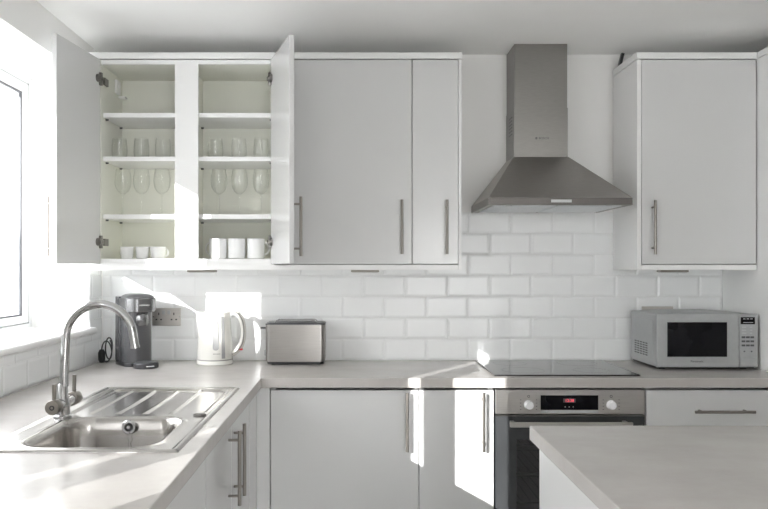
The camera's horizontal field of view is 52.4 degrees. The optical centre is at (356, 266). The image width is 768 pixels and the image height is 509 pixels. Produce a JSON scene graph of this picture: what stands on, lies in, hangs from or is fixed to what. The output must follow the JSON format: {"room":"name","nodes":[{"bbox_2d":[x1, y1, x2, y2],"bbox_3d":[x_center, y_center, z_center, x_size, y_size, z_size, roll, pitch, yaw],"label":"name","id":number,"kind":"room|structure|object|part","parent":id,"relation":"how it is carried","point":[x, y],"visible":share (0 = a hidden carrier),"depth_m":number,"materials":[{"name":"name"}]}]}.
{"room":"kitchen","nodes":[
{"label":"kitchen","id":0,"kind":"room"},
{"bbox_2d":[0,0,98,397],"bbox_3d":[-1.393,0.170,-0.431,0.335,2.373,8.338,0,0,0],"label":"wall","id":1,"kind":"structure","parent":0,"point":[27,27],"depth_m":3.56,"materials":[{"name":"paint"}]},
{"bbox_2d":[0,62,31,332],"bbox_3d":[-1.514,-0.290,2.730,0.072,1.132,1.660,0,0,0],"label":"window","id":2,"kind":"structure","parent":1,"relation":"in","point":[19,86],"depth_m":3.46,"materials":[{"name":"white plastic"}]},
{"bbox_2d":[0,327,96,356],"bbox_3d":[-1.341,0.291,2.748,0.287,0.030,1.695,0,0,0],"label":"window sill","id":3,"kind":"structure","parent":1,"relation":"attached to","point":[12,342],"depth_m":3.10,"materials":[{"name":"white paint"}]},
{"bbox_2d":[0,270,100,396],"bbox_3d":[-1.222,0.091,2.465,0.005,0.707,2.530,0,0,0],"label":"backsplash","id":4,"kind":"structure","parent":1,"relation":"attached to","point":[21,370],"depth_m":3.09,"materials":[{"name":"white tile"}]},
{"bbox_2d":[89,318,101,334],"bbox_3d":[-1.222,0.277,3.646,0.006,0.066,0.166,0,0,0],"label":"trim","id":5,"kind":"structure","parent":1,"relation":"attached to","point":[97,323],"depth_m":3.66,"materials":[{"name":"white tile"}]},
{"bbox_2d":[101,55,631,508],"bbox_3d":[0.495,0.170,3.788,4.110,2.373,0.100,0,0,0],"label":"wall","id":6,"kind":"structure","parent":0,"point":[483,77],"depth_m":3.74,"materials":[{"name":"paint"}]},
{"bbox_2d":[152,308,180,325],"bbox_3d":[-0.910,0.238,3.724,0.136,0.084,0.011,0,0,0],"label":"power socket","id":7,"kind":"object","parent":6,"relation":"attached to","point":[161,316],"visible":0.97,"depth_m":3.72,"materials":[{"name":"metal"}]},
{"bbox_2d":[46,33,301,263],"bbox_3d":[-0.718,-0.460,3.376,1.005,0.893,0.706,0,0,0],"label":"upper cabinet","id":8,"kind":"object","parent":6,"relation":"attached to","point":[184,105],"visible":1,"depth_m":3.44,"materials":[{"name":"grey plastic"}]},
{"bbox_3d":[-1.200,-0.161,3.063,0.041,0.236,0.012,0,0,6],"label":"handle","id":9,"kind":"part","parent":8,"relation":"part of","materials":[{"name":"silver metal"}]},
{"bbox_3d":[-1.152,-0.460,3.216,0.020,0.893,0.388,0,0,6],"label":"door","id":10,"kind":"part","parent":8,"relation":"part of","materials":[{"name":"white wood"}]},
{"bbox_3d":[-1.114,-0.819,3.460,0.010,0.032,0.050,0,0,0],"label":"mounting plate","id":11,"kind":"part","parent":8,"relation":"part of","materials":[{"name":"metal"}]},
{"bbox_3d":[-1.114,-0.109,3.460,0.010,0.032,0.050,0,0,0],"label":"mounting plate","id":12,"kind":"part","parent":8,"relation":"part of","materials":[{"name":"metal"}]},
{"bbox_3d":[-1.145,-0.462,3.571,0.053,0.888,0.317,0,0,0],"label":"panel","id":13,"kind":"part","parent":8,"relation":"part of","materials":[{"name":"white wood"}]},
{"bbox_2d":[120,247,133,258],"bbox_3d":[-1.038,-0.064,3.521,0.061,0.055,0.063,0,0,-17],"label":"cup","id":14,"kind":"object","parent":8,"relation":"on","point":[125,252],"visible":0.95,"depth_m":3.50,"materials":[{"name":"white ceramic"}]},
{"bbox_2d":[103,113,174,128],"bbox_3d":[-0.938,-0.669,3.579,0.361,0.020,0.282,0,0,0],"label":"shelf","id":15,"kind":"object","parent":8,"relation":"attached to","point":[114,120],"depth_m":3.51,"materials":[{"name":"white wood"}]},
{"bbox_2d":[103,157,174,168],"bbox_3d":[-0.938,-0.476,3.579,0.361,0.020,0.282,0,0,0],"label":"shelf","id":16,"kind":"object","parent":8,"relation":"attached to","point":[109,162],"depth_m":3.48,"materials":[{"name":"white wood"}]},
{"bbox_2d":[103,214,174,222],"bbox_3d":[-0.938,-0.222,3.579,0.361,0.020,0.282,0,0,0],"label":"shelf","id":17,"kind":"object","parent":8,"relation":"attached to","point":[107,218],"depth_m":3.44,"materials":[{"name":"white wood"}]},
{"bbox_2d":[135,247,148,258],"bbox_3d":[-0.969,-0.064,3.521,0.063,0.055,0.061,0,0,-37],"label":"cup","id":18,"kind":"object","parent":8,"relation":"on","point":[141,252],"visible":0.96,"depth_m":3.50,"materials":[{"name":"white ceramic"}]},
{"bbox_2d":[150,247,168,258],"bbox_3d":[-0.898,-0.064,3.520,0.073,0.055,0.073,0,0,31],"label":"cup","id":19,"kind":"object","parent":8,"relation":"on","point":[156,252],"visible":0.98,"depth_m":3.49,"materials":[{"name":"white ceramic"}]},
{"bbox_3d":[-0.748,-0.897,3.422,0.774,0.018,0.016,0,0,0],"label":"rail","id":20,"kind":"part","parent":8,"relation":"part of","materials":[{"name":"white wood"}]},
{"bbox_3d":[-0.748,-0.027,3.422,0.774,0.018,0.016,0,0,0],"label":"rail","id":21,"kind":"part","parent":8,"relation":"part of","materials":[{"name":"white wood"}]},
{"bbox_3d":[-0.748,-0.897,3.579,0.743,0.018,0.299,0,0,0],"label":"panel","id":22,"kind":"part","parent":8,"relation":"part of","materials":[{"name":"white wood"}]},
{"bbox_3d":[-0.746,-0.462,3.420,0.101,0.888,0.020,0,0,0],"label":"post","id":23,"kind":"part","parent":8,"relation":"part of","materials":[{"name":"white wood"}]},
{"bbox_3d":[-0.748,-0.462,3.725,0.743,0.852,0.008,0,0,0],"label":"panel","id":24,"kind":"part","parent":8,"relation":"part of","materials":[{"name":"white wood"}]},
{"bbox_2d":[205,238,226,258],"bbox_3d":[-0.631,-0.082,3.524,0.079,0.091,0.090,0,0,-41],"label":"mug","id":25,"kind":"object","parent":8,"relation":"in","point":[217,247],"visible":0.96,"depth_m":3.49,"materials":[{"name":"white ceramic"}]},
{"bbox_2d":[199,113,270,128],"bbox_3d":[-0.555,-0.669,3.579,0.357,0.020,0.282,0,0,0],"label":"shelf","id":26,"kind":"object","parent":8,"relation":"attached to","point":[206,120],"depth_m":3.52,"materials":[{"name":"white wood"}]},
{"bbox_2d":[199,157,270,168],"bbox_3d":[-0.555,-0.476,3.579,0.357,0.020,0.282,0,0,0],"label":"shelf","id":27,"kind":"object","parent":8,"relation":"attached to","point":[204,162],"depth_m":3.48,"materials":[{"name":"white wood"}]},
{"bbox_2d":[199,214,270,222],"bbox_3d":[-0.555,-0.222,3.579,0.357,0.020,0.282,0,0,0],"label":"shelf","id":28,"kind":"object","parent":8,"relation":"attached to","point":[203,218],"depth_m":3.44,"materials":[{"name":"white wood"}]},
{"bbox_2d":[228,238,244,258],"bbox_3d":[-0.546,-0.082,3.525,0.079,0.091,0.090,0,0,-27],"label":"mug","id":29,"kind":"object","parent":8,"relation":"in","point":[236,247],"visible":0.96,"depth_m":3.49,"materials":[{"name":"white ceramic"}]},
{"bbox_2d":[247,238,269,258],"bbox_3d":[-0.451,-0.082,3.518,0.090,0.091,0.079,0,0,27],"label":"mug","id":30,"kind":"object","parent":8,"relation":"in","point":[255,247],"visible":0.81,"depth_m":3.49,"materials":[{"name":"white ceramic"}]},
{"bbox_2d":[89,263,457,269],"bbox_3d":[-0.364,-0.002,3.570,1.615,0.030,0.319,0,0,0],"label":"pelmet","id":31,"kind":"object","parent":8,"relation":"attached to","point":[102,266],"visible":0.95,"depth_m":3.41,"materials":[{"name":"white wood"}]},
{"bbox_2d":[187,270,216,272],"bbox_3d":[-0.696,0.019,3.505,0.126,0.012,0.050,0,0,0],"label":"light","id":32,"kind":"object","parent":31,"relation":"attached to","point":[189,271],"visible":0.95,"depth_m":3.48,"materials":[{"name":"silver metal"}]},
{"bbox_2d":[351,270,378,272],"bbox_3d":[0.036,0.019,3.505,0.126,0.012,0.050,0,0,0],"label":"light","id":33,"kind":"object","parent":31,"relation":"attached to","point":[352,271],"visible":0.95,"depth_m":3.48,"materials":[{"name":"silver metal"}]},
{"bbox_2d":[89,52,461,59],"bbox_3d":[-0.356,-0.925,3.567,1.631,0.030,0.323,0,0,0],"label":"crown molding","id":34,"kind":"structure","parent":8,"relation":"on","point":[100,55],"depth_m":3.41,"materials":[{"name":"white wood"}]},
{"bbox_3d":[-0.311,-0.460,3.226,0.020,0.893,0.386,0,0,-17],"label":"door","id":35,"kind":"part","parent":8,"relation":"part of","materials":[{"name":"white wood"}]},
{"bbox_3d":[-0.236,-0.161,3.085,0.041,0.236,0.012,0,0,-17],"label":"handle","id":36,"kind":"part","parent":8,"relation":"part of","materials":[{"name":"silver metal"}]},
{"bbox_2d":[294,60,411,263],"bbox_3d":[-0.059,-0.459,3.549,0.596,0.894,0.360,0,0,0],"label":"upper cabinet","id":37,"kind":"object","parent":6,"relation":"attached to","point":[353,118],"visible":0.79,"depth_m":3.41,"materials":[{"name":"grey wood"}]},
{"bbox_3d":[0.195,-0.174,3.389,0.012,0.236,0.041,0,0,0],"label":"handle","id":38,"kind":"part","parent":37,"relation":"part of","materials":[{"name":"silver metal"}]},
{"bbox_2d":[103,212,721,359],"bbox_3d":[0.267,0.091,3.735,2.967,0.707,0.005,0,0,0],"label":"backsplash","id":39,"kind":"structure","parent":6,"relation":"attached to","point":[527,286],"depth_m":3.73,"materials":[{"name":"white tile"}]},
{"bbox_2d":[412,60,457,263],"bbox_3d":[0.342,-0.459,3.549,0.200,0.894,0.360,0,0,0],"label":"upper cabinet","id":40,"kind":"object","parent":6,"relation":"attached to","point":[434,82],"visible":0.97,"depth_m":3.41,"materials":[{"name":"grey wood"}]},
{"bbox_3d":[0.390,-0.174,3.389,0.012,0.236,0.041,0,0,0],"label":"handle","id":41,"kind":"part","parent":40,"relation":"part of","materials":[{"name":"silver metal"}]},
{"bbox_2d":[450,59,460,269],"bbox_3d":[0.450,-0.448,3.570,0.013,0.921,0.319,0,0,0],"label":"end panel","id":42,"kind":"object","parent":6,"relation":"attached to","point":[459,60],"visible":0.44,"depth_m":3.41,"materials":[{"name":"white wood"}]},
{"bbox_2d":[471,44,632,212],"bbox_3d":[0.849,-0.636,3.491,0.601,0.759,0.492,0,0,0],"label":"extractor hood","id":43,"kind":"object","parent":6,"relation":"attached to","point":[538,175],"visible":1,"depth_m":3.55,"materials":[{"name":"metal"}]},
{"bbox_3d":[0.849,-0.274,3.250,0.599,0.030,0.002,0,0,0],"label":"rail","id":44,"kind":"part","parent":43,"relation":"part of","materials":[{"name":"metal"}]},
{"bbox_2d":[613,59,640,269],"bbox_3d":[1.234,-0.448,3.570,0.018,0.921,0.319,0,0,0],"label":"end panel","id":45,"kind":"object","parent":6,"relation":"attached to","point":[627,83],"visible":1,"depth_m":3.53,"materials":[{"name":"white wood"}]},
{"bbox_2d":[642,306,672,309],"bbox_3d":[1.435,0.231,3.724,0.148,0.084,0.011,0,0,0],"label":"power socket","id":46,"kind":"object","parent":6,"relation":"attached to","point":[643,307],"visible":0.09,"depth_m":3.72,"materials":[{"name":"metal"}]},
{"bbox_2d":[641,60,755,263],"bbox_3d":[1.495,-0.459,3.549,0.500,0.894,0.360,0,0,0],"label":"upper cabinet","id":47,"kind":"object","parent":6,"relation":"attached to","point":[698,117],"visible":0.95,"depth_m":3.41,"materials":[{"name":"grey wood"}]},
{"bbox_3d":[1.291,-0.172,3.389,0.012,0.236,0.041,0,0,0],"label":"handle","id":48,"kind":"part","parent":47,"relation":"part of","materials":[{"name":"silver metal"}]},
{"bbox_2d":[613,52,756,76],"bbox_3d":[1.485,-0.925,3.567,0.526,0.030,0.323,0,0,0],"label":"crown molding","id":49,"kind":"structure","parent":47,"relation":"on","point":[638,55],"depth_m":3.41,"materials":[{"name":"white wood"}]},
{"bbox_2d":[617,53,624,66],"bbox_3d":[1.251,-0.976,3.700,0.030,0.075,0.020,0,0,0],"label":"cable conduit","id":50,"kind":"object","parent":49,"relation":"on","point":[621,54],"visible":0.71,"depth_m":3.69,"materials":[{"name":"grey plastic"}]},
{"bbox_2d":[641,265,756,269],"bbox_3d":[1.495,0.002,3.570,0.504,0.022,0.319,0,0,0],"label":"pelmet","id":51,"kind":"object","parent":6,"relation":"attached to","point":[643,267],"visible":0.76,"depth_m":3.41,"materials":[{"name":"white wood"}]},
{"bbox_2d":[657,270,688,272],"bbox_3d":[1.418,0.019,3.505,0.126,0.012,0.050,0,0,0],"label":"light","id":52,"kind":"object","parent":51,"relation":"attached to","point":[658,271],"visible":0.95,"depth_m":3.48,"materials":[{"name":"silver metal"}]},
{"bbox_2d":[36,0,767,54],"bbox_3d":[0.495,-1.077,-0.431,4.110,0.120,8.538,0,0,0],"label":"ceiling","id":53,"kind":"structure","parent":0,"point":[468,27],"depth_m":3.27,"materials":[{"name":"paint"}]},
{"bbox_3d":[0.495,1.406,-0.431,4.110,0.100,8.538,0,0,0],"label":"floor","id":54,"kind":"structure","parent":0,"visible":0},
{"bbox_2d":[166,460,204,508],"bbox_3d":[-0.782,0.922,1.665,0.836,0.868,0.830,0,0,0],"label":"base cabinet","id":55,"kind":"object","parent":54,"relation":"on","point":[192,494],"visible":0.02,"depth_m":1.93,"materials":[{"name":"grey wood"}]},
{"bbox_2d":[0,360,767,508],"bbox_3d":[0.267,0.466,2.040,2.966,0.040,3.380,0,0,0],"label":"countertop","id":56,"kind":"structure","parent":55,"relation":"on","point":[27,480],"depth_m":2.96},
{"bbox_2d":[45,300,139,417],"bbox_3d":[-0.769,0.270,2.319,0.255,0.344,0.194,0,0,0],"label":"mixer tap","id":57,"kind":"object","parent":56,"relation":"on","point":[59,406],"visible":1,"depth_m":2.29,"materials":[{"name":"silver metal"}]},
{"bbox_3d":[-0.870,0.403,2.240,0.042,0.042,0.032,0,0,0],"label":"valve knob","id":58,"kind":"part","parent":57,"relation":"part of","materials":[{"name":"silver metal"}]},
{"bbox_3d":[-0.870,0.363,2.240,0.013,0.054,0.012,0,0,0],"label":"lever","id":59,"kind":"part","parent":57,"relation":"part of","materials":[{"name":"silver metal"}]},
{"bbox_3d":[-0.870,0.360,2.398,0.013,0.060,0.012,0,0,0],"label":"lever","id":60,"kind":"part","parent":57,"relation":"part of","materials":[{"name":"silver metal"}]},
{"bbox_3d":[-0.870,0.403,2.396,0.042,0.042,0.040,0,0,0],"label":"valve knob","id":61,"kind":"part","parent":57,"relation":"part of","materials":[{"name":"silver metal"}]},
{"bbox_3d":[-0.762,0.226,2.306,0.235,0.254,0.027,0,0,0],"label":"spout","id":62,"kind":"part","parent":57,"relation":"part of","materials":[{"name":"silver metal"}]},
{"bbox_2d":[0,387,239,452],"bbox_3d":[-0.677,0.520,2.371,0.495,0.164,0.998,0,0,0],"label":"sink","id":63,"kind":"object","parent":56,"relation":"in","point":[109,419],"visible":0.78,"depth_m":2.29,"materials":[{"name":"metal"}]},
{"bbox_2d":[125,423,132,430],"bbox_3d":[-0.665,0.466,2.272,0.024,0.024,0.002,0,0,0],"label":"drain","id":64,"kind":"object","parent":63,"relation":"attached to","point":[128,426],"depth_m":2.27,"materials":[{"name":"grey metal"}]},
{"bbox_2d":[98,293,158,368],"bbox_3d":[-1.016,0.283,3.564,0.393,0.325,0.165,0,0,43],"label":"coffee machine","id":65,"kind":"object","parent":56,"relation":"on","point":[140,306],"visible":0.96,"depth_m":3.50,"materials":[{"name":"grey plastic"}]},
{"bbox_3d":[-1.040,0.282,3.602,0.135,0.293,0.084,0,0,-35],"label":"water tank","id":66,"kind":"part","parent":65,"relation":"part of","materials":[{"name":"grey plastic"}]},
{"bbox_3d":[-0.996,0.130,3.539,0.129,0.018,0.165,0,0,-35],"label":"lid","id":67,"kind":"part","parent":65,"relation":"part of","materials":[{"name":"grey plastic"}]},
{"bbox_3d":[-0.962,0.233,3.490,0.057,0.058,0.057,0,0,0],"label":"spout","id":68,"kind":"part","parent":65,"relation":"part of","materials":[{"name":"silver metal"}]},
{"bbox_2d":[133,361,158,368],"bbox_3d":[-0.934,0.433,3.450,0.112,0.026,0.112,0,0,0],"label":"drip tray","id":69,"kind":"object","parent":65,"relation":"on","point":[136,364],"depth_m":3.41,"materials":[{"name":"grey plastic"}]},
{"bbox_2d":[196,309,245,365],"bbox_3d":[-0.639,0.320,3.594,0.206,0.253,0.166,0,0,33],"label":"electric kettle","id":70,"kind":"object","parent":56,"relation":"on","point":[214,348],"visible":1,"depth_m":3.54,"materials":[{"name":"beige plastic"}]},
{"bbox_3d":[-0.554,0.303,3.592,0.073,0.201,0.006,0,0,0],"label":"handle trim","id":71,"kind":"part","parent":70,"relation":"part of","materials":[{"name":"white plastic"}]},
{"bbox_3d":[-0.554,0.303,3.605,0.084,0.219,0.023,0,0,0],"label":"handle","id":72,"kind":"part","parent":70,"relation":"part of","materials":[{"name":"beige plastic"}]},
{"bbox_2d":[261,319,325,363],"bbox_3d":[-0.296,0.345,3.627,0.302,0.202,0.147,0,0,0],"label":"toaster","id":73,"kind":"object","parent":56,"relation":"on","point":[288,341],"visible":1,"depth_m":3.56,"materials":[{"name":"silver metal"}]},
{"bbox_2d":[475,360,639,375],"bbox_3d":[0.859,0.443,3.444,0.598,0.006,0.512,0,0,0],"label":"cooktop","id":74,"kind":"object","parent":56,"relation":"in","point":[495,367],"visible":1,"depth_m":3.38,"materials":[{"name":"black glass"}]},
{"bbox_3d":[0.561,0.443,3.444,0.002,0.006,0.512,0,0,0],"label":"trim","id":75,"kind":"part","parent":74,"relation":"part of","materials":[{"name":"metal"}]},
{"bbox_2d":[631,309,757,368],"bbox_3d":[1.518,0.323,3.538,0.440,0.247,0.323,0,0,0],"label":"microwave","id":76,"kind":"object","parent":56,"relation":"on","point":[660,338],"visible":1,"depth_m":3.38,"materials":[{"name":"silver metal"}]},
{"bbox_3d":[1.300,0.324,3.547,0.002,0.181,0.245,0,0,0],"label":"panel","id":77,"kind":"part","parent":76,"relation":"part of","materials":[{"name":"silver metal"}]},
{"bbox_3d":[1.519,0.437,3.545,0.426,0.006,0.290,0,0,0],"label":"plate","id":78,"kind":"part","parent":76,"relation":"part of","materials":[{"name":"silver plastic"}]},
{"bbox_3d":[1.477,0.319,3.389,0.356,0.232,0.017,0,0,0],"label":"door","id":79,"kind":"part","parent":76,"relation":"part of","materials":[{"name":"silver metal"}]},
{"bbox_3d":[1.697,0.319,3.389,0.080,0.232,0.017,0,0,0],"label":"control panel","id":80,"kind":"part","parent":76,"relation":"part of","materials":[{"name":"silver metal"}]},
{"bbox_2d":[205,427,241,508],"bbox_3d":[-0.782,0.922,2.297,0.836,0.868,0.429,0,0,0],"label":"base cabinet","id":81,"kind":"object","parent":54,"relation":"on","point":[218,495],"visible":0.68,"depth_m":2.35,"materials":[{"name":"grey wood"}]},
{"bbox_3d":[-0.384,0.633,2.458,0.041,0.236,0.012,0,0,0],"label":"handle","id":82,"kind":"part","parent":81,"relation":"part of","materials":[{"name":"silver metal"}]},
{"bbox_2d":[231,403,249,508],"bbox_3d":[-0.782,0.922,2.730,0.836,0.868,0.430,0,0,0],"label":"base cabinet","id":83,"kind":"object","parent":54,"relation":"on","point":[242,422],"visible":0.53,"depth_m":2.64,"materials":[{"name":"grey wood"}]},
{"bbox_3d":[-0.384,0.633,2.566,0.041,0.236,0.012,0,0,0],"label":"handle","id":84,"kind":"part","parent":83,"relation":"part of","materials":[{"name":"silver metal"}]},
{"bbox_2d":[250,388,269,508],"bbox_3d":[-0.388,0.922,3.058,0.071,0.868,0.220,0,0,0],"label":"post","id":85,"kind":"object","parent":54,"relation":"on","point":[260,404],"visible":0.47,"depth_m":3.15,"materials":[{"name":"white wood"}]},
{"bbox_2d":[271,388,418,508],"bbox_3d":[-0.050,0.922,3.414,0.600,0.868,0.611,0,0,0],"label":"base cabinet","id":86,"kind":"object","parent":54,"relation":"on","point":[332,448],"visible":0.94,"depth_m":3.15,"materials":[{"name":"grey wood"}]},
{"bbox_3d":[0.201,0.621,3.129,0.012,0.236,0.041,0,0,0],"label":"handle","id":87,"kind":"part","parent":86,"relation":"part of","materials":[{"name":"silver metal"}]},
{"bbox_2d":[418,388,493,508],"bbox_3d":[0.402,0.922,3.414,0.303,0.868,0.611,0,0,0],"label":"base cabinet","id":88,"kind":"object","parent":54,"relation":"on","point":[456,425],"visible":0.91,"depth_m":3.15,"materials":[{"name":"grey wood"}]},
{"bbox_3d":[0.507,0.621,3.129,0.012,0.236,0.041,0,0,0],"label":"handle","id":89,"kind":"part","parent":88,"relation":"part of","materials":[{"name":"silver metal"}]},
{"bbox_2d":[539,450,598,508],"bbox_3d":[1.103,0.921,1.641,1.231,0.869,0.883,0,0,0],"label":"base cabinet","id":90,"kind":"object","parent":54,"relation":"on","point":[556,490],"visible":0.25,"depth_m":1.90,"materials":[{"name":"white wood"}]},
{"bbox_2d":[530,426,767,508],"bbox_3d":[1.103,0.466,1.673,1.235,0.040,1.045,0,0,0],"label":"countertop","id":91,"kind":"structure","parent":90,"relation":"on","point":[615,467],"depth_m":1.78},
{"bbox_2d":[493,388,644,508],"bbox_3d":[0.860,0.854,3.388,0.602,0.725,0.585,0,0,0],"label":"oven","id":92,"kind":"object","parent":54,"relation":"on","point":[516,457],"visible":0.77,"depth_m":3.15,"materials":[{"name":"metal"}]},
{"bbox_3d":[0.693,0.556,3.138,0.038,0.038,0.024,0,0,0],"label":"knob","id":93,"kind":"part","parent":92,"relation":"part of","materials":[{"name":"silver metal"}]},
{"bbox_3d":[0.860,0.600,3.164,0.602,0.005,0.031,0,0,0],"label":"door trim","id":94,"kind":"part","parent":92,"relation":"part of","materials":[{"name":"metal"}]},
{"bbox_3d":[0.860,0.545,3.171,0.602,0.098,0.047,0,0,0],"label":"control panel","id":95,"kind":"part","parent":92,"relation":"part of","materials":[{"name":"metal"}]},
{"bbox_3d":[0.853,0.627,3.123,0.489,0.020,0.056,0,0,0],"label":"handle","id":96,"kind":"part","parent":92,"relation":"part of","materials":[{"name":"metal"}]},
{"bbox_3d":[1.026,0.556,3.138,0.038,0.038,0.024,0,0,0],"label":"knob","id":97,"kind":"part","parent":92,"relation":"part of","materials":[{"name":"silver metal"}]},
{"bbox_2d":[641,388,767,425],"bbox_3d":[1.458,0.922,3.414,0.580,0.868,0.611,0,0,0],"label":"base cabinet","id":98,"kind":"object","parent":54,"relation":"on","point":[663,406],"visible":0.34,"depth_m":3.15,"materials":[{"name":"grey wood"}]},
{"bbox_3d":[1.472,0.580,3.129,0.240,0.012,0.041,0,0,0],"label":"handle","id":99,"kind":"part","parent":98,"relation":"part of","materials":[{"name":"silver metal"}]},
{"bbox_2d":[722,47,767,371],"bbox_3d":[2.058,0.208,3.413,0.624,2.296,0.647,0,0,0],"label":"wall","id":100,"kind":"structure","parent":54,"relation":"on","point":[743,291],"depth_m":3.38,"materials":[{"name":"white paint"}]},
{"bbox_3d":[2.058,-0.925,3.247,0.624,0.030,0.314,0,0,0],"label":"cornice","id":101,"kind":"part","parent":100,"relation":"part of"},
{"label":"outside","id":102,"kind":"structure","parent":0,"visible":0},
{"bbox_2d":[0,309,9,332],"bbox_3d":[-30.782,1.566,10.000,58.435,0.180,140.000,0,0,0],"label":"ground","id":103,"kind":"structure","parent":102,"point":[2,312],"depth_m":24.76,"materials":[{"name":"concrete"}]}
]}

